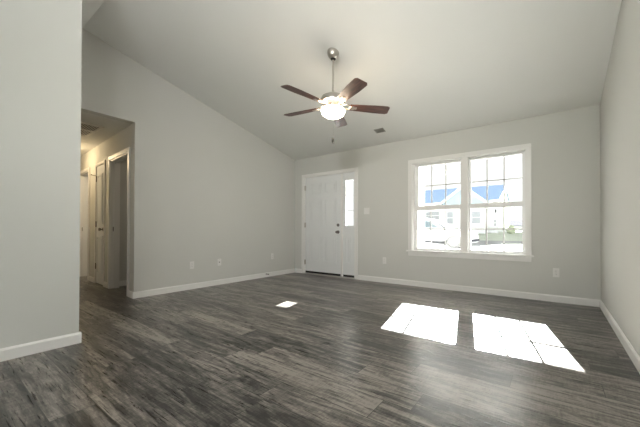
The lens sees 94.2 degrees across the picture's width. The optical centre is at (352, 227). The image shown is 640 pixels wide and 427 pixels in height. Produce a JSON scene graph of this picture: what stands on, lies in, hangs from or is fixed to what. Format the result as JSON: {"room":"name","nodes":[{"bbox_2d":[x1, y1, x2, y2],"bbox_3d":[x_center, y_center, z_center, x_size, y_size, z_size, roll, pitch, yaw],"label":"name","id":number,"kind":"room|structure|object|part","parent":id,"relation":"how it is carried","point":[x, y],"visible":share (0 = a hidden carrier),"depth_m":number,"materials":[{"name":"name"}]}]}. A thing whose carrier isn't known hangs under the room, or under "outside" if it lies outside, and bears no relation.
{"room":"empty living room","nodes":[
{"label":"empty living room","id":0,"kind":"room"},
{"bbox_2d":[0,0,81,348],"bbox_3d":[-3.738,-0.698,1.520,1.461,3.259,3.194,0,-1,34],"label":"wall partition","id":1,"kind":"structure","parent":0,"point":[41,40],"depth_m":2.23,"materials":[{"name":"beige paint"}]},
{"bbox_2d":[0,332,81,361],"bbox_3d":[-3.730,0.887,1.508,1.475,0.088,3.208,0,-1,34],"label":"baseboard","id":2,"kind":"structure","parent":1,"relation":"attached to","point":[21,350],"depth_m":2.22,"materials":[{"name":"white paint"}]},
{"bbox_2d":[80,122,144,291],"bbox_3d":[-4.462,-0.226,5.210,3.900,2.378,0.115,0,-1,37],"label":"wall","id":3,"kind":"structure","parent":0,"point":[120,141],"depth_m":4.09,"materials":[{"name":"beige paint"}]},
{"bbox_2d":[79,167,89,279],"bbox_3d":[-5.088,-0.071,5.675,0.826,2.073,0.135,0,-1,37],"label":"door","id":4,"kind":"structure","parent":3,"relation":"in","point":[84,174],"depth_m":5.87,"materials":[{"name":"white paint"}]},
{"bbox_2d":[91,160,105,286],"bbox_3d":[-4.262,-0.071,4.952,0.576,2.063,0.122,0,-1,37],"label":"door","id":5,"kind":"structure","parent":3,"relation":"in","point":[100,171],"depth_m":4.94,"materials":[{"name":"white paint"}]},
{"bbox_2d":[88,276,132,298],"bbox_3d":[-4.766,0.914,4.747,3.880,0.088,1.014,0,-1,34],"label":"baseboard","id":6,"kind":"structure","parent":3,"relation":"attached to","point":[90,278],"depth_m":4.72,"materials":[{"name":"white paint"}]},
{"bbox_2d":[107,147,129,296],"bbox_3d":[-3.440,-0.079,4.425,0.963,2.073,0.135,0,-1,37],"label":"door frame","id":7,"kind":"structure","parent":3,"relation":"in","point":[113,257],"depth_m":4.65,"materials":[{"name":"white paint"}]},
{"bbox_2d":[119,160,127,280],"bbox_3d":[-4.172,-0.219,6.021,4.080,2.378,1.600,0,-1,34],"label":"wall","id":8,"kind":"structure","parent":0,"point":[123,165],"depth_m":4.88,"materials":[{"name":"beige paint"}]},
{"bbox_2d":[119,280,126,285],"bbox_3d":[-2.963,0.920,5.123,1.080,0.088,1.470,0,-1,34],"label":"baseboard","id":9,"kind":"structure","parent":8,"relation":"attached to","point":[124,282],"depth_m":4.87,"materials":[{"name":"white paint"}]},
{"bbox_2d":[81,28,294,291],"bbox_3d":[-2.436,-0.711,4.843,0.120,3.347,4.006,0,-1,34],"label":"wall","id":10,"kind":"structure","parent":0,"point":[215,189],"depth_m":4.63,"materials":[{"name":"beige paint"}]},
{"bbox_2d":[190,261,193,268],"bbox_3d":[-2.509,0.588,4.611,0.009,0.115,0.070,0,-1,34],"label":"wall outlet","id":11,"kind":"object","parent":10,"relation":"attached to","point":[192,262],"visible":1,"depth_m":4.61,"materials":[{"name":"white plastic"}]},
{"bbox_2d":[133,268,294,298],"bbox_3d":[-2.102,0.922,5.204,0.014,0.088,3.006,0,-1,34],"label":"baseboard","id":12,"kind":"structure","parent":10,"relation":"attached to","point":[158,291],"depth_m":4.77,"materials":[{"name":"white paint"}]},
{"bbox_2d":[0,273,639,426],"bbox_3d":[-2.814,0.998,3.225,9.461,0.100,7.360,0,-1,34],"label":"floor","id":13,"kind":"structure","parent":0,"point":[291,349],"depth_m":2.05,"materials":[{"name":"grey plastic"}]},
{"bbox_2d":[81,0,621,159],"bbox_3d":[-2.727,-1.985,3.195,9.261,1.109,7.360,0,-1,34],"label":"ceiling","id":14,"kind":"structure","parent":0,"point":[439,66],"depth_m":3.42,"materials":[{"name":"paint"}]},
{"bbox_2d":[81,122,104,136],"bbox_3d":[-3.967,-1.418,4.177,0.720,0.012,0.530,0,-1,34],"label":"ceiling vent","id":15,"kind":"object","parent":14,"relation":"in","point":[86,129],"visible":0.38,"depth_m":4.25,"materials":[{"name":"white metal"}]},
{"bbox_2d":[281,47,389,143],"bbox_3d":[-0.259,-1.514,3.364,1.268,1.045,1.269,0,-1,34],"label":"ceiling fan","id":16,"kind":"object","parent":14,"relation":"hanging from","point":[333,102],"visible":1,"depth_m":3.31,"materials":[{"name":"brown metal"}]},
{"bbox_3d":[-0.611,-1.381,3.551,0.463,0.006,0.144,0,11,25],"label":"blade","id":17,"kind":"part","parent":16,"relation":"part of","materials":[{"name":"brown wood"}]},
{"bbox_3d":[-0.518,-1.386,3.059,0.144,0.006,0.463,16,10,42],"label":"blade","id":18,"kind":"part","parent":16,"relation":"part of","materials":[{"name":"brown wood"}]},
{"bbox_3d":[-0.226,-1.297,3.368,0.272,0.109,0.272,0,-1,34],"label":"lamp shade","id":19,"kind":"part","parent":16,"relation":"part of","materials":[{"name":"white glass"}]},
{"bbox_3d":[-0.171,-1.379,3.792,0.144,0.006,0.463,-12,-2,7],"label":"blade","id":20,"kind":"part","parent":16,"relation":"part of","materials":[{"name":"brown wood"}]},
{"bbox_3d":[-0.021,-1.385,2.995,0.144,0.006,0.463,14,-7,-28],"label":"blade","id":21,"kind":"part","parent":16,"relation":"part of","materials":[{"name":"brown wood"}]},
{"bbox_3d":[0.194,-1.381,3.448,0.463,0.006,0.144,0,-13,-11],"label":"blade","id":22,"kind":"part","parent":16,"relation":"part of","materials":[{"name":"brown wood"}]},
{"bbox_2d":[374,128,385,132],"bbox_3d":[0.439,-1.583,4.830,0.170,0.034,0.108,0,-1,34],"label":"ceiling vent","id":23,"kind":"object","parent":14,"relation":"in","point":[379,130],"visible":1,"depth_m":4.83,"materials":[{"name":"grey metal"}]},
{"bbox_2d":[295,104,600,299],"bbox_3d":[0.904,-0.256,5.075,5.381,2.451,0.140,0,-1,34],"label":"wall","id":24,"kind":"structure","parent":0,"point":[565,145],"depth_m":4.10,"materials":[{"name":"beige paint"}]},
{"bbox_2d":[301,167,357,279],"bbox_3d":[-0.472,-0.075,5.974,1.436,2.100,0.187,0,-1,34],"label":"door","id":25,"kind":"structure","parent":24,"relation":"in","point":[329,246],"depth_m":5.93,"materials":[{"name":"white paint"}]},
{"bbox_2d":[364,208,368,213],"bbox_3d":[0.253,-0.304,5.428,0.118,0.118,0.009,0,-1,34],"label":"light switch","id":26,"kind":"object","parent":24,"relation":"attached to","point":[366,210],"visible":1,"depth_m":5.43,"materials":[{"name":"white plastic"}]},
{"bbox_2d":[295,268,599,306],"bbox_3d":[0.859,0.924,5.001,5.141,0.088,0.014,0,-1,34],"label":"baseboard","id":27,"kind":"structure","parent":24,"relation":"attached to","point":[508,293],"depth_m":4.24,"materials":[{"name":"white paint"}]},
{"bbox_2d":[406,143,533,261],"bbox_3d":[1.694,-0.332,4.515,1.834,1.594,0.180,0,-1,34],"label":"window","id":28,"kind":"structure","parent":24,"relation":"in","point":[465,251],"depth_m":4.46,"materials":[{"name":"white paint"}]},
{"bbox_3d":[1.354,0.008,4.757,0.784,0.733,0.033,0,-1,34],"label":"sash","id":29,"kind":"part","parent":28,"relation":"part of","materials":[{"name":"white glass"}]},
{"bbox_3d":[1.377,-0.670,4.796,0.784,0.770,0.033,0,-1,34],"label":"sash","id":30,"kind":"part","parent":28,"relation":"part of","materials":[{"name":"glass"}]},
{"bbox_3d":[2.065,0.005,4.273,0.748,0.733,0.033,0,-1,34],"label":"sash","id":31,"kind":"part","parent":28,"relation":"part of","materials":[{"name":"glass"}]},
{"bbox_3d":[2.089,-0.673,4.312,0.748,0.770,0.033,0,-1,34],"label":"sash","id":32,"kind":"part","parent":28,"relation":"part of","materials":[{"name":"glass"}]},
{"bbox_2d":[553,268,558,276],"bbox_3d":[2.619,0.582,3.811,0.070,0.115,0.009,0,-1,34],"label":"wall outlet","id":33,"kind":"object","parent":24,"relation":"attached to","point":[555,270],"visible":1,"depth_m":3.81,"materials":[{"name":"white plastic"}]},
{"bbox_2d":[600,0,639,355],"bbox_3d":[1.052,-0.743,0.615,0.120,3.347,7.080,0,-1,34],"label":"wall","id":34,"kind":"structure","parent":0,"point":[620,98],"depth_m":2.42,"materials":[{"name":"beige paint"}]},
{"bbox_2d":[600,300,639,373],"bbox_3d":[0.994,0.886,0.638,0.014,0.088,7.080,0,-1,34],"label":"baseboard","id":35,"kind":"structure","parent":34,"relation":"attached to","point":[635,358],"depth_m":2.37,"materials":[{"name":"white paint"}]},
{"label":"outside","id":36,"kind":"structure","parent":0,"visible":0},
{"bbox_2d":[478,231,521,240],"bbox_3d":[19.926,0.678,37.637,90.000,0.644,44.600,0,-1,34],"label":"lawn","id":37,"kind":"structure","parent":36,"point":[517,236],"depth_m":19.71,"materials":[{"name":"green plant"}]},
{"bbox_2d":[425,184,513,233],"bbox_3d":[7.727,-1.390,28.416,12.800,4.545,8.440,0,-1,34],"label":"house","id":38,"kind":"structure","parent":37,"relation":"on","point":[495,192],"depth_m":23.50,"materials":[{"name":"white"}]},
{"bbox_3d":[6.781,-1.012,25.171,1.120,0.670,0.015,0,-1,34],"label":"pane","id":39,"kind":"part","parent":38,"relation":"part of","materials":[{"name":"white glass"}]},
{"bbox_3d":[7.773,-0.774,23.648,0.470,0.930,0.015,0,-1,34],"label":"pane","id":40,"kind":"part","parent":38,"relation":"part of","materials":[{"name":"white glass"}]},
{"bbox_3d":[9.357,-0.766,22.572,0.700,0.900,0.015,0,-1,34],"label":"pane","id":41,"kind":"part","parent":38,"relation":"part of","materials":[{"name":"white glass"}]},
{"bbox_2d":[506,225,514,233],"bbox_3d":[10.907,0.181,20.436,0.646,0.732,0.534,0,-1,6],"label":"shrub","id":42,"kind":"object","parent":37,"relation":"on","point":[510,226],"visible":0.7,"depth_m":20.27,"materials":[{"name":"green plant"}]},
{"bbox_2d":[510,220,521,230],"bbox_3d":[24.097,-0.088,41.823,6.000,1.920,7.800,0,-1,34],"label":"house","id":43,"kind":"structure","parent":37,"relation":"on","point":[516,223],"depth_m":39.93,"materials":[{"name":"white"}]},
{"bbox_3d":[1.305,1.325,10.228,90.000,0.580,8.860,0,-1,34],"label":"driveway","id":44,"kind":"object","parent":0,"visible":0},
{"bbox_3d":[2.032,1.120,6.139,8.200,0.120,2.910,0,-1,34],"label":"floor","id":45,"kind":"structure","parent":44,"relation":"on","visible":0},
{"bbox_2d":[418,167,424,247],"bbox_3d":[1.781,-0.350,7.781,0.216,2.847,0.216,0,-1,34],"label":"porch column","id":46,"kind":"structure","parent":45,"relation":"on","point":[421,214],"depth_m":7.71,"materials":[{"name":"white"}]},
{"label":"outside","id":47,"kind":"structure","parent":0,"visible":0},
{"bbox_2d":[425,240,521,250],"bbox_3d":[5.594,1.236,16.540,90.000,0.880,6.400,0,-1,34],"label":"road","id":48,"kind":"structure","parent":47,"point":[481,244],"depth_m":15.94,"materials":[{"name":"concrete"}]},
{"bbox_2d":[425,219,478,248],"bbox_3d":[4.041,0.285,15.549,4.608,1.500,1.784,0,-1,34],"label":"car","id":49,"kind":"object","parent":48,"relation":"on","point":[452,236],"visible":0.3,"depth_m":14.39,"materials":[{"name":"silver metal"}]},
{"bbox_3d":[3.553,0.708,14.830,2.150,0.080,0.012,0,-1,34],"label":"rocker trim","id":50,"kind":"part","parent":49,"relation":"part of","materials":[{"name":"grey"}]}
]}

